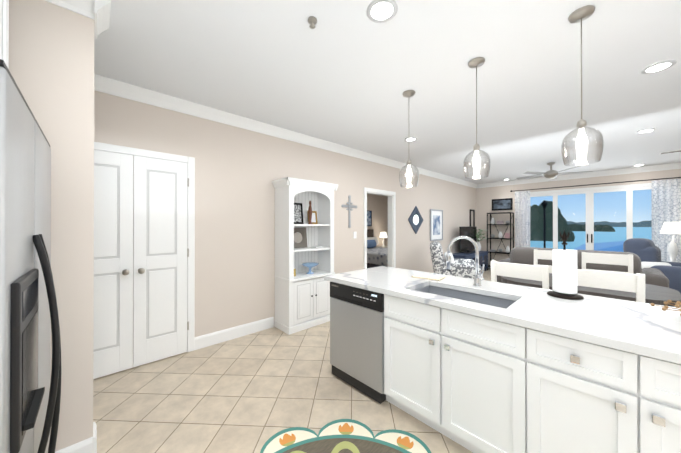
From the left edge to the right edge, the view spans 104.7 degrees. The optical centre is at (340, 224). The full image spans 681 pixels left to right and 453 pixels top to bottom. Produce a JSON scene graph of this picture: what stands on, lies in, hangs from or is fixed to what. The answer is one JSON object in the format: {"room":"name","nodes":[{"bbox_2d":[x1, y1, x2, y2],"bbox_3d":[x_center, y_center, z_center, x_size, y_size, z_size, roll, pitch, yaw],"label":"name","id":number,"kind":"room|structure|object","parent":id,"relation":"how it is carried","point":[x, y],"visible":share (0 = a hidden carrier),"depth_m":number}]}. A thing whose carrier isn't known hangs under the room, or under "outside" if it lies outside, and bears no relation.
{"room":"kitchen and living room","nodes":[
{"label":"kitchen and living room","id":0,"kind":"room"},
{"bbox_2d":[9,0,96,451],"bbox_3d":[-1.849,0.029,1.303,0.910,2.740,0.140,0,0,-43],"label":"wall","id":1,"kind":"structure","parent":0,"point":[77,116],"depth_m":1.49},
{"bbox_2d":[0,0,8,68],"bbox_3d":[-1.450,-0.814,0.671,0.638,0.740,0.990,0,0,-43],"label":"upper cabinet","id":2,"kind":"object","parent":1,"relation":"attached to","point":[4,30],"visible":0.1,"depth_m":1.18},
{"bbox_2d":[55,433,96,452],"bbox_3d":[-1.793,1.328,1.244,0.936,0.140,0.016,0,0,-43],"label":"baseboard","id":3,"kind":"structure","parent":1,"relation":"attached to","point":[88,445],"depth_m":1.52},
{"bbox_2d":[44,0,110,30],"bbox_3d":[-1.757,-1.282,1.255,0.992,0.120,0.082,0,0,-43],"label":"crown molding","id":4,"kind":"structure","parent":1,"relation":"attached to","point":[98,12],"depth_m":1.53},
{"bbox_2d":[93,422,96,433],"bbox_3d":[-2.530,1.327,0.765,2.666,0.140,0.016,0,0,-43],"label":"baseboard","id":5,"kind":"structure","parent":1,"relation":"attached to","point":[94,424],"depth_m":1.63},
{"bbox_2d":[94,24,103,38],"bbox_3d":[-2.526,-1.283,0.810,2.722,0.120,0.082,0,0,-43],"label":"crown molding","id":6,"kind":"structure","parent":1,"relation":"attached to","point":[97,31],"depth_m":1.69},
{"bbox_2d":[97,91,476,377],"bbox_3d":[0.129,0.040,4.682,12.140,2.740,0.120,0,0,-43],"label":"wall","id":7,"kind":"structure","parent":0,"point":[236,168],"depth_m":3.39},
{"bbox_2d":[93,150,188,378],"bbox_3d":[-1.994,0.358,2.541,0.949,2.065,0.093,0,0,-43],"label":"closet door","id":8,"kind":"structure","parent":7,"relation":"in","point":[141,252],"depth_m":2.58},
{"bbox_2d":[194,317,273,349],"bbox_3d":[-1.275,1.335,3.266,0.980,0.140,0.016,0,0,-43],"label":"baseboard","id":9,"kind":"structure","parent":7,"relation":"attached to","point":[206,340],"depth_m":3.21},
{"bbox_2d":[94,74,479,187],"bbox_3d":[0.195,-1.270,4.617,11.900,0.120,0.072,0,0,-43],"label":"crown molding","id":10,"kind":"structure","parent":7,"relation":"attached to","point":[103,84],"depth_m":3.18},
{"bbox_2d":[342,195,356,227],"bbox_3d":[0.163,-0.225,4.618,0.382,0.572,0.018,0,0,-43],"label":"wall cross","id":11,"kind":"object","parent":7,"relation":"attached to","point":[350,206],"visible":0.98,"depth_m":4.61},
{"bbox_2d":[408,206,422,233],"bbox_3d":[1.755,-0.105,6.107,0.647,0.647,0.025,0,0,-43],"label":"mirror","id":12,"kind":"object","parent":7,"relation":"attached to","point":[415,219],"visible":1,"depth_m":6.09},
{"bbox_2d":[430,209,442,240],"bbox_3d":[2.485,0.017,6.789,0.660,0.800,0.030,0,0,-43],"label":"picture frame","id":13,"kind":"object","parent":7,"relation":"attached to","point":[436,225],"visible":1,"depth_m":6.78},
{"bbox_2d":[470,209,474,225],"bbox_3d":[4.228,-0.138,8.426,0.360,0.680,0.030,0,0,-43],"label":"mirror","id":14,"kind":"object","parent":7,"relation":"attached to","point":[472,217],"visible":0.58,"depth_m":8.44},
{"bbox_2d":[367,194,387,245],"bbox_3d":[-0.125,0.053,8.532,6.840,2.740,0.120,0,0,-43],"label":"wall","id":15,"kind":"structure","parent":0,"point":[377,205],"depth_m":9.94},
{"bbox_2d":[367,210,371,225],"bbox_3d":[0.903,-0.219,9.396,0.640,0.570,0.025,0,0,-43],"label":"picture frame","id":16,"kind":"object","parent":15,"relation":"attached to","point":[369,218],"visible":0.33,"depth_m":9.54},
{"bbox_2d":[93,269,680,452],"bbox_3d":[2.162,1.443,2.512,12.140,0.080,6.060,0,0,-43],"label":"floor","id":17,"kind":"structure","parent":0,"point":[253,392],"depth_m":2.08},
{"bbox_2d":[0,59,61,452],"bbox_3d":[-1.371,0.501,0.742,0.800,1.792,0.930,0,0,-43],"label":"refrigerator","id":18,"kind":"object","parent":17,"relation":"on","point":[30,395],"visible":1,"depth_m":0.78},
{"bbox_2d":[272,177,337,334],"bbox_3d":[-0.485,0.407,3.735,0.860,2.000,0.412,0,0,-43],"label":"bookcase","id":19,"kind":"object","parent":17,"relation":"on","point":[304,237],"visible":0.98,"depth_m":3.61},
{"bbox_2d":[260,419,430,452],"bbox_3d":[0.014,1.391,1.031,1.646,0.011,1.646,0,0,-43],"label":"rug","id":20,"kind":"object","parent":17,"relation":"on","point":[344,436],"visible":0.98,"depth_m":1.68},
{"bbox_2d":[430,241,483,279],"bbox_3d":[2.271,0.882,5.219,0.935,1.059,0.851,0,0,19],"label":"accent armchair","id":21,"kind":"object","parent":17,"relation":"on","point":[464,268],"visible":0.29,"depth_m":4.93},
{"bbox_2d":[452,226,487,270],"bbox_3d":[3.775,0.740,7.647,1.819,1.360,0.495,0,0,-43],"label":"tv console","id":22,"kind":"object","parent":17,"relation":"on","point":[465,245],"visible":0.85,"depth_m":7.61},
{"bbox_2d":[487,212,513,269],"bbox_3d":[4.882,0.531,8.026,0.330,1.780,0.650,0,0,-43],"label":"etagere","id":23,"kind":"object","parent":17,"relation":"on","point":[500,236],"visible":0.75,"depth_m":7.99},
{"bbox_2d":[324,278,680,452],"bbox_3d":[1.299,0.959,1.539,0.851,0.880,3.280,0,0,-43],"label":"kitchen island","id":24,"kind":"object","parent":17,"relation":"on","point":[476,364],"depth_m":1.43},
{"bbox_2d":[324,270,680,361],"bbox_3d":[1.176,0.498,1.425,0.510,0.040,3.340,0,0,-43],"label":"island countertop","id":25,"kind":"structure","parent":24,"relation":"on","point":[662,336],"depth_m":1.37},
{"bbox_2d":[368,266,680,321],"bbox_3d":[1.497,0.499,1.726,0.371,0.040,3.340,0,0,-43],"label":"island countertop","id":26,"kind":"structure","parent":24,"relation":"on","point":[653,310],"depth_m":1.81},
{"bbox_2d":[416,282,515,305],"bbox_3d":[0.852,0.619,1.868,0.430,0.222,0.724,0,0,-43],"label":"sink","id":27,"kind":"object","parent":26,"relation":"in","point":[472,295],"depth_m":2.00},
{"bbox_2d":[544,230,583,301],"bbox_3d":[1.501,0.257,1.759,0.191,0.443,0.190,0,0,-43],"label":"paper towel holder","id":28,"kind":"object","parent":26,"relation":"on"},
{"bbox_2d":[490,260,548,288],"bbox_3d":[1.837,0.882,2.606,0.523,1.041,0.492,0,0,-43],"label":"chair","id":29,"kind":"object","parent":17,"relation":"on","point":[528,272],"visible":0.15,"depth_m":2.43},
{"bbox_2d":[534,249,551,272],"bbox_3d":[2.864,0.885,3.571,0.500,1.041,0.470,0,0,-43],"label":"chair","id":30,"kind":"object","parent":17,"relation":"on","point":[543,254],"visible":0.23,"depth_m":3.81},
{"bbox_2d":[497,247,668,287],"bbox_3d":[3.984,0.909,4.554,1.010,1.000,2.100,0,0,-43],"label":"sofa","id":31,"kind":"object","parent":17,"relation":"on","point":[525,255],"visible":0.23,"depth_m":3.99},
{"bbox_2d":[501,273,680,306],"bbox_3d":[2.579,1.016,2.844,0.920,0.775,1.370,0,0,-43],"label":"dining table","id":32,"kind":"object","parent":17,"relation":"on","point":[657,295],"visible":0.12,"depth_m":2.45},
{"bbox_2d":[582,252,633,273],"bbox_3d":[3.225,0.884,3.171,0.470,1.041,0.500,0,0,43],"label":"chair","id":33,"kind":"object","parent":17,"relation":"on","point":[613,259],"visible":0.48,"depth_m":3.31},
{"bbox_2d":[577,269,644,302],"bbox_3d":[2.199,0.881,2.220,0.515,1.041,0.485,0,0,-43],"label":"chair","id":34,"kind":"object","parent":17,"relation":"on","point":[628,282],"visible":0.19,"depth_m":2.00},
{"bbox_2d":[623,238,680,292],"bbox_3d":[5.931,0.838,4.750,1.082,1.145,1.092,0,0,-33],"label":"recliner","id":35,"kind":"object","parent":17,"relation":"on","point":[647,251],"visible":0.42,"depth_m":4.77},
{"bbox_2d":[94,0,680,183],"bbox_3d":[2.162,-1.387,2.522,12.140,0.100,6.060,0,0,-43],"label":"ceiling","id":36,"kind":"structure","parent":0,"point":[347,73],"depth_m":2.31},
{"bbox_2d":[308,16,316,28],"bbox_3d":[-0.184,-1.314,1.718,0.064,0.050,0.064,0,0,-43],"label":"sprinkler","id":37,"kind":"object","parent":36,"relation":"attached to","point":[312,21],"visible":1,"depth_m":1.71},
{"bbox_2d":[366,0,397,22],"bbox_3d":[0.259,-1.334,1.641,0.193,0.011,0.193,0,0,8],"label":"recessed light","id":38,"kind":"object","parent":36,"relation":"in","point":[380,11],"depth_m":1.64},
{"bbox_2d":[399,90,418,186],"bbox_3d":[0.695,-0.861,2.665,0.198,0.949,0.198,0,0,-43],"label":"pendant light","id":39,"kind":"object","parent":36,"relation":"hanging from","point":[408,94],"visible":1,"depth_m":2.64},
{"bbox_2d":[404,137,416,140],"bbox_3d":[1.094,-1.326,4.098,0.193,0.011,0.193,0,0,26],"label":"recessed light","id":40,"kind":"object","parent":36,"relation":"in","point":[410,138],"depth_m":4.09},
{"bbox_2d":[463,57,489,178],"bbox_3d":[1.118,-0.863,2.157,0.198,0.949,0.198,0,0,-43],"label":"pendant light","id":41,"kind":"object","parent":36,"relation":"hanging from","point":[477,62],"visible":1,"depth_m":2.14},
{"bbox_2d":[516,162,591,179],"bbox_3d":[4.562,-1.153,5.698,1.297,0.346,1.326,0,0,-43],"label":"ceiling fan","id":42,"kind":"object","parent":36,"relation":"hanging from","point":[551,174],"visible":1,"depth_m":5.60},
{"bbox_2d":[561,5,603,165],"bbox_3d":[1.526,-0.865,1.663,0.198,0.949,0.198,0,0,-43],"label":"pendant light","id":43,"kind":"object","parent":36,"relation":"hanging from","point":[583,13],"visible":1,"depth_m":1.65},
{"bbox_2d":[636,128,655,132],"bbox_3d":[4.336,-1.327,3.727,0.193,0.011,0.193,0,0,8],"label":"recessed light","id":44,"kind":"object","parent":36,"relation":"in","point":[650,129],"depth_m":3.71},
{"bbox_2d":[641,60,676,73],"bbox_3d":[2.697,-1.332,2.229,0.193,0.011,0.193,0,0,26],"label":"recessed light","id":45,"kind":"object","parent":36,"relation":"in","point":[663,65],"depth_m":2.22},
{"bbox_2d":[659,150,680,153],"bbox_3d":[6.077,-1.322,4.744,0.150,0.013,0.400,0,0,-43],"label":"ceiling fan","id":46,"kind":"object","parent":36,"relation":"in","point":[670,152],"visible":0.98,"depth_m":4.80},
{"bbox_2d":[477,169,680,263],"bbox_3d":[6.543,0.046,6.631,0.120,2.740,5.760,0,0,-43],"label":"wall","id":47,"kind":"structure","parent":0,"point":[485,196],"depth_m":8.00},
{"bbox_2d":[492,198,512,210],"bbox_3d":[5.010,-0.618,8.149,0.036,0.360,0.570,0,0,-43],"label":"picture frame","id":48,"kind":"object","parent":47,"relation":"attached to","point":[502,204],"visible":0.96,"depth_m":8.12},
{"bbox_2d":[480,163,680,187],"bbox_3d":[6.473,-1.264,6.570,0.072,0.120,5.640,0,0,-43],"label":"crown molding","id":49,"kind":"structure","parent":47,"relation":"attached to","point":[678,165],"depth_m":6.64},
{"bbox_2d":[530,183,650,250],"bbox_3d":[6.402,0.237,6.744,0.110,2.360,2.900,0,0,-43],"label":"window frame","id":50,"kind":"structure","parent":47,"relation":"in","point":[554,194],"depth_m":6.71},
{"bbox_2d":[510,177,680,191],"bbox_3d":[6.364,-1.004,6.644,0.127,0.056,3.556,0,0,-43],"label":"curtain rod","id":51,"kind":"object","parent":47,"relation":"attached to","point":[598,184],"visible":1,"depth_m":6.47},
{"bbox_2d":[515,190,529,246],"bbox_3d":[5.333,0.210,7.689,0.072,2.380,0.380,0,0,-43],"label":"panel","id":52,"kind":"object","parent":51,"relation":"hanging from","point":[522,198],"depth_m":7.68},
{"bbox_2d":[651,178,680,262],"bbox_3d":[7.229,0.203,5.669,0.073,2.380,0.660,0,0,-43],"label":"panel","id":53,"kind":"object","parent":51,"relation":"hanging from","point":[665,200],"depth_m":5.77},
{"bbox_2d":[573,239,651,251],"bbox_3d":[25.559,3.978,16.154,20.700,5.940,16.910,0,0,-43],"label":"swimming pool","id":54,"kind":"structure","parent":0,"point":[616,246],"depth_m":20.13},
{"bbox_2d":[660,222,680,261],"bbox_3d":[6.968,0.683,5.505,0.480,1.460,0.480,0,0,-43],"label":"table lamp","id":55,"kind":"object","parent":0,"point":[671,228],"visible":0.56,"depth_m":5.46},
{"bbox_3d":[0.854,1.459,7.484,6.840,0.080,2.980,0,0,-43],"label":"floor","id":56,"kind":"structure","parent":0,"visible":0},
{"bbox_2d":[367,229,387,267],"bbox_3d":[1.231,0.797,8.290,1.750,1.250,2.075,0,0,-43],"label":"bed","id":57,"kind":"object","parent":56,"relation":"on","point":[377,256],"visible":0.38,"depth_m":7.52},
{"bbox_2d":[376,232,387,247],"bbox_3d":[1.570,0.857,9.675,0.500,1.140,0.470,0,0,-43],"label":"table lamp","id":58,"kind":"object","parent":56,"relation":"on","point":[383,235],"visible":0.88,"depth_m":9.58},
{"label":"outside","id":59,"kind":"structure","parent":0,"visible":0},
{"bbox_2d":[530,201,651,249],"bbox_3d":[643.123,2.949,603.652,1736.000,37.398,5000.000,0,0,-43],"label":"lake","id":60,"kind":"structure","parent":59,"point":[536,231],"depth_m":118.07},
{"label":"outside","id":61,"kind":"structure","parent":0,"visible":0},
{"bbox_2d":[541,200,547,247],"bbox_3d":[8.231,2.970,10.579,0.240,7.920,0.240,0,0,-43],"label":"lamp post","id":62,"kind":"object","parent":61,"point":[544,203],"depth_m":10.56}
]}

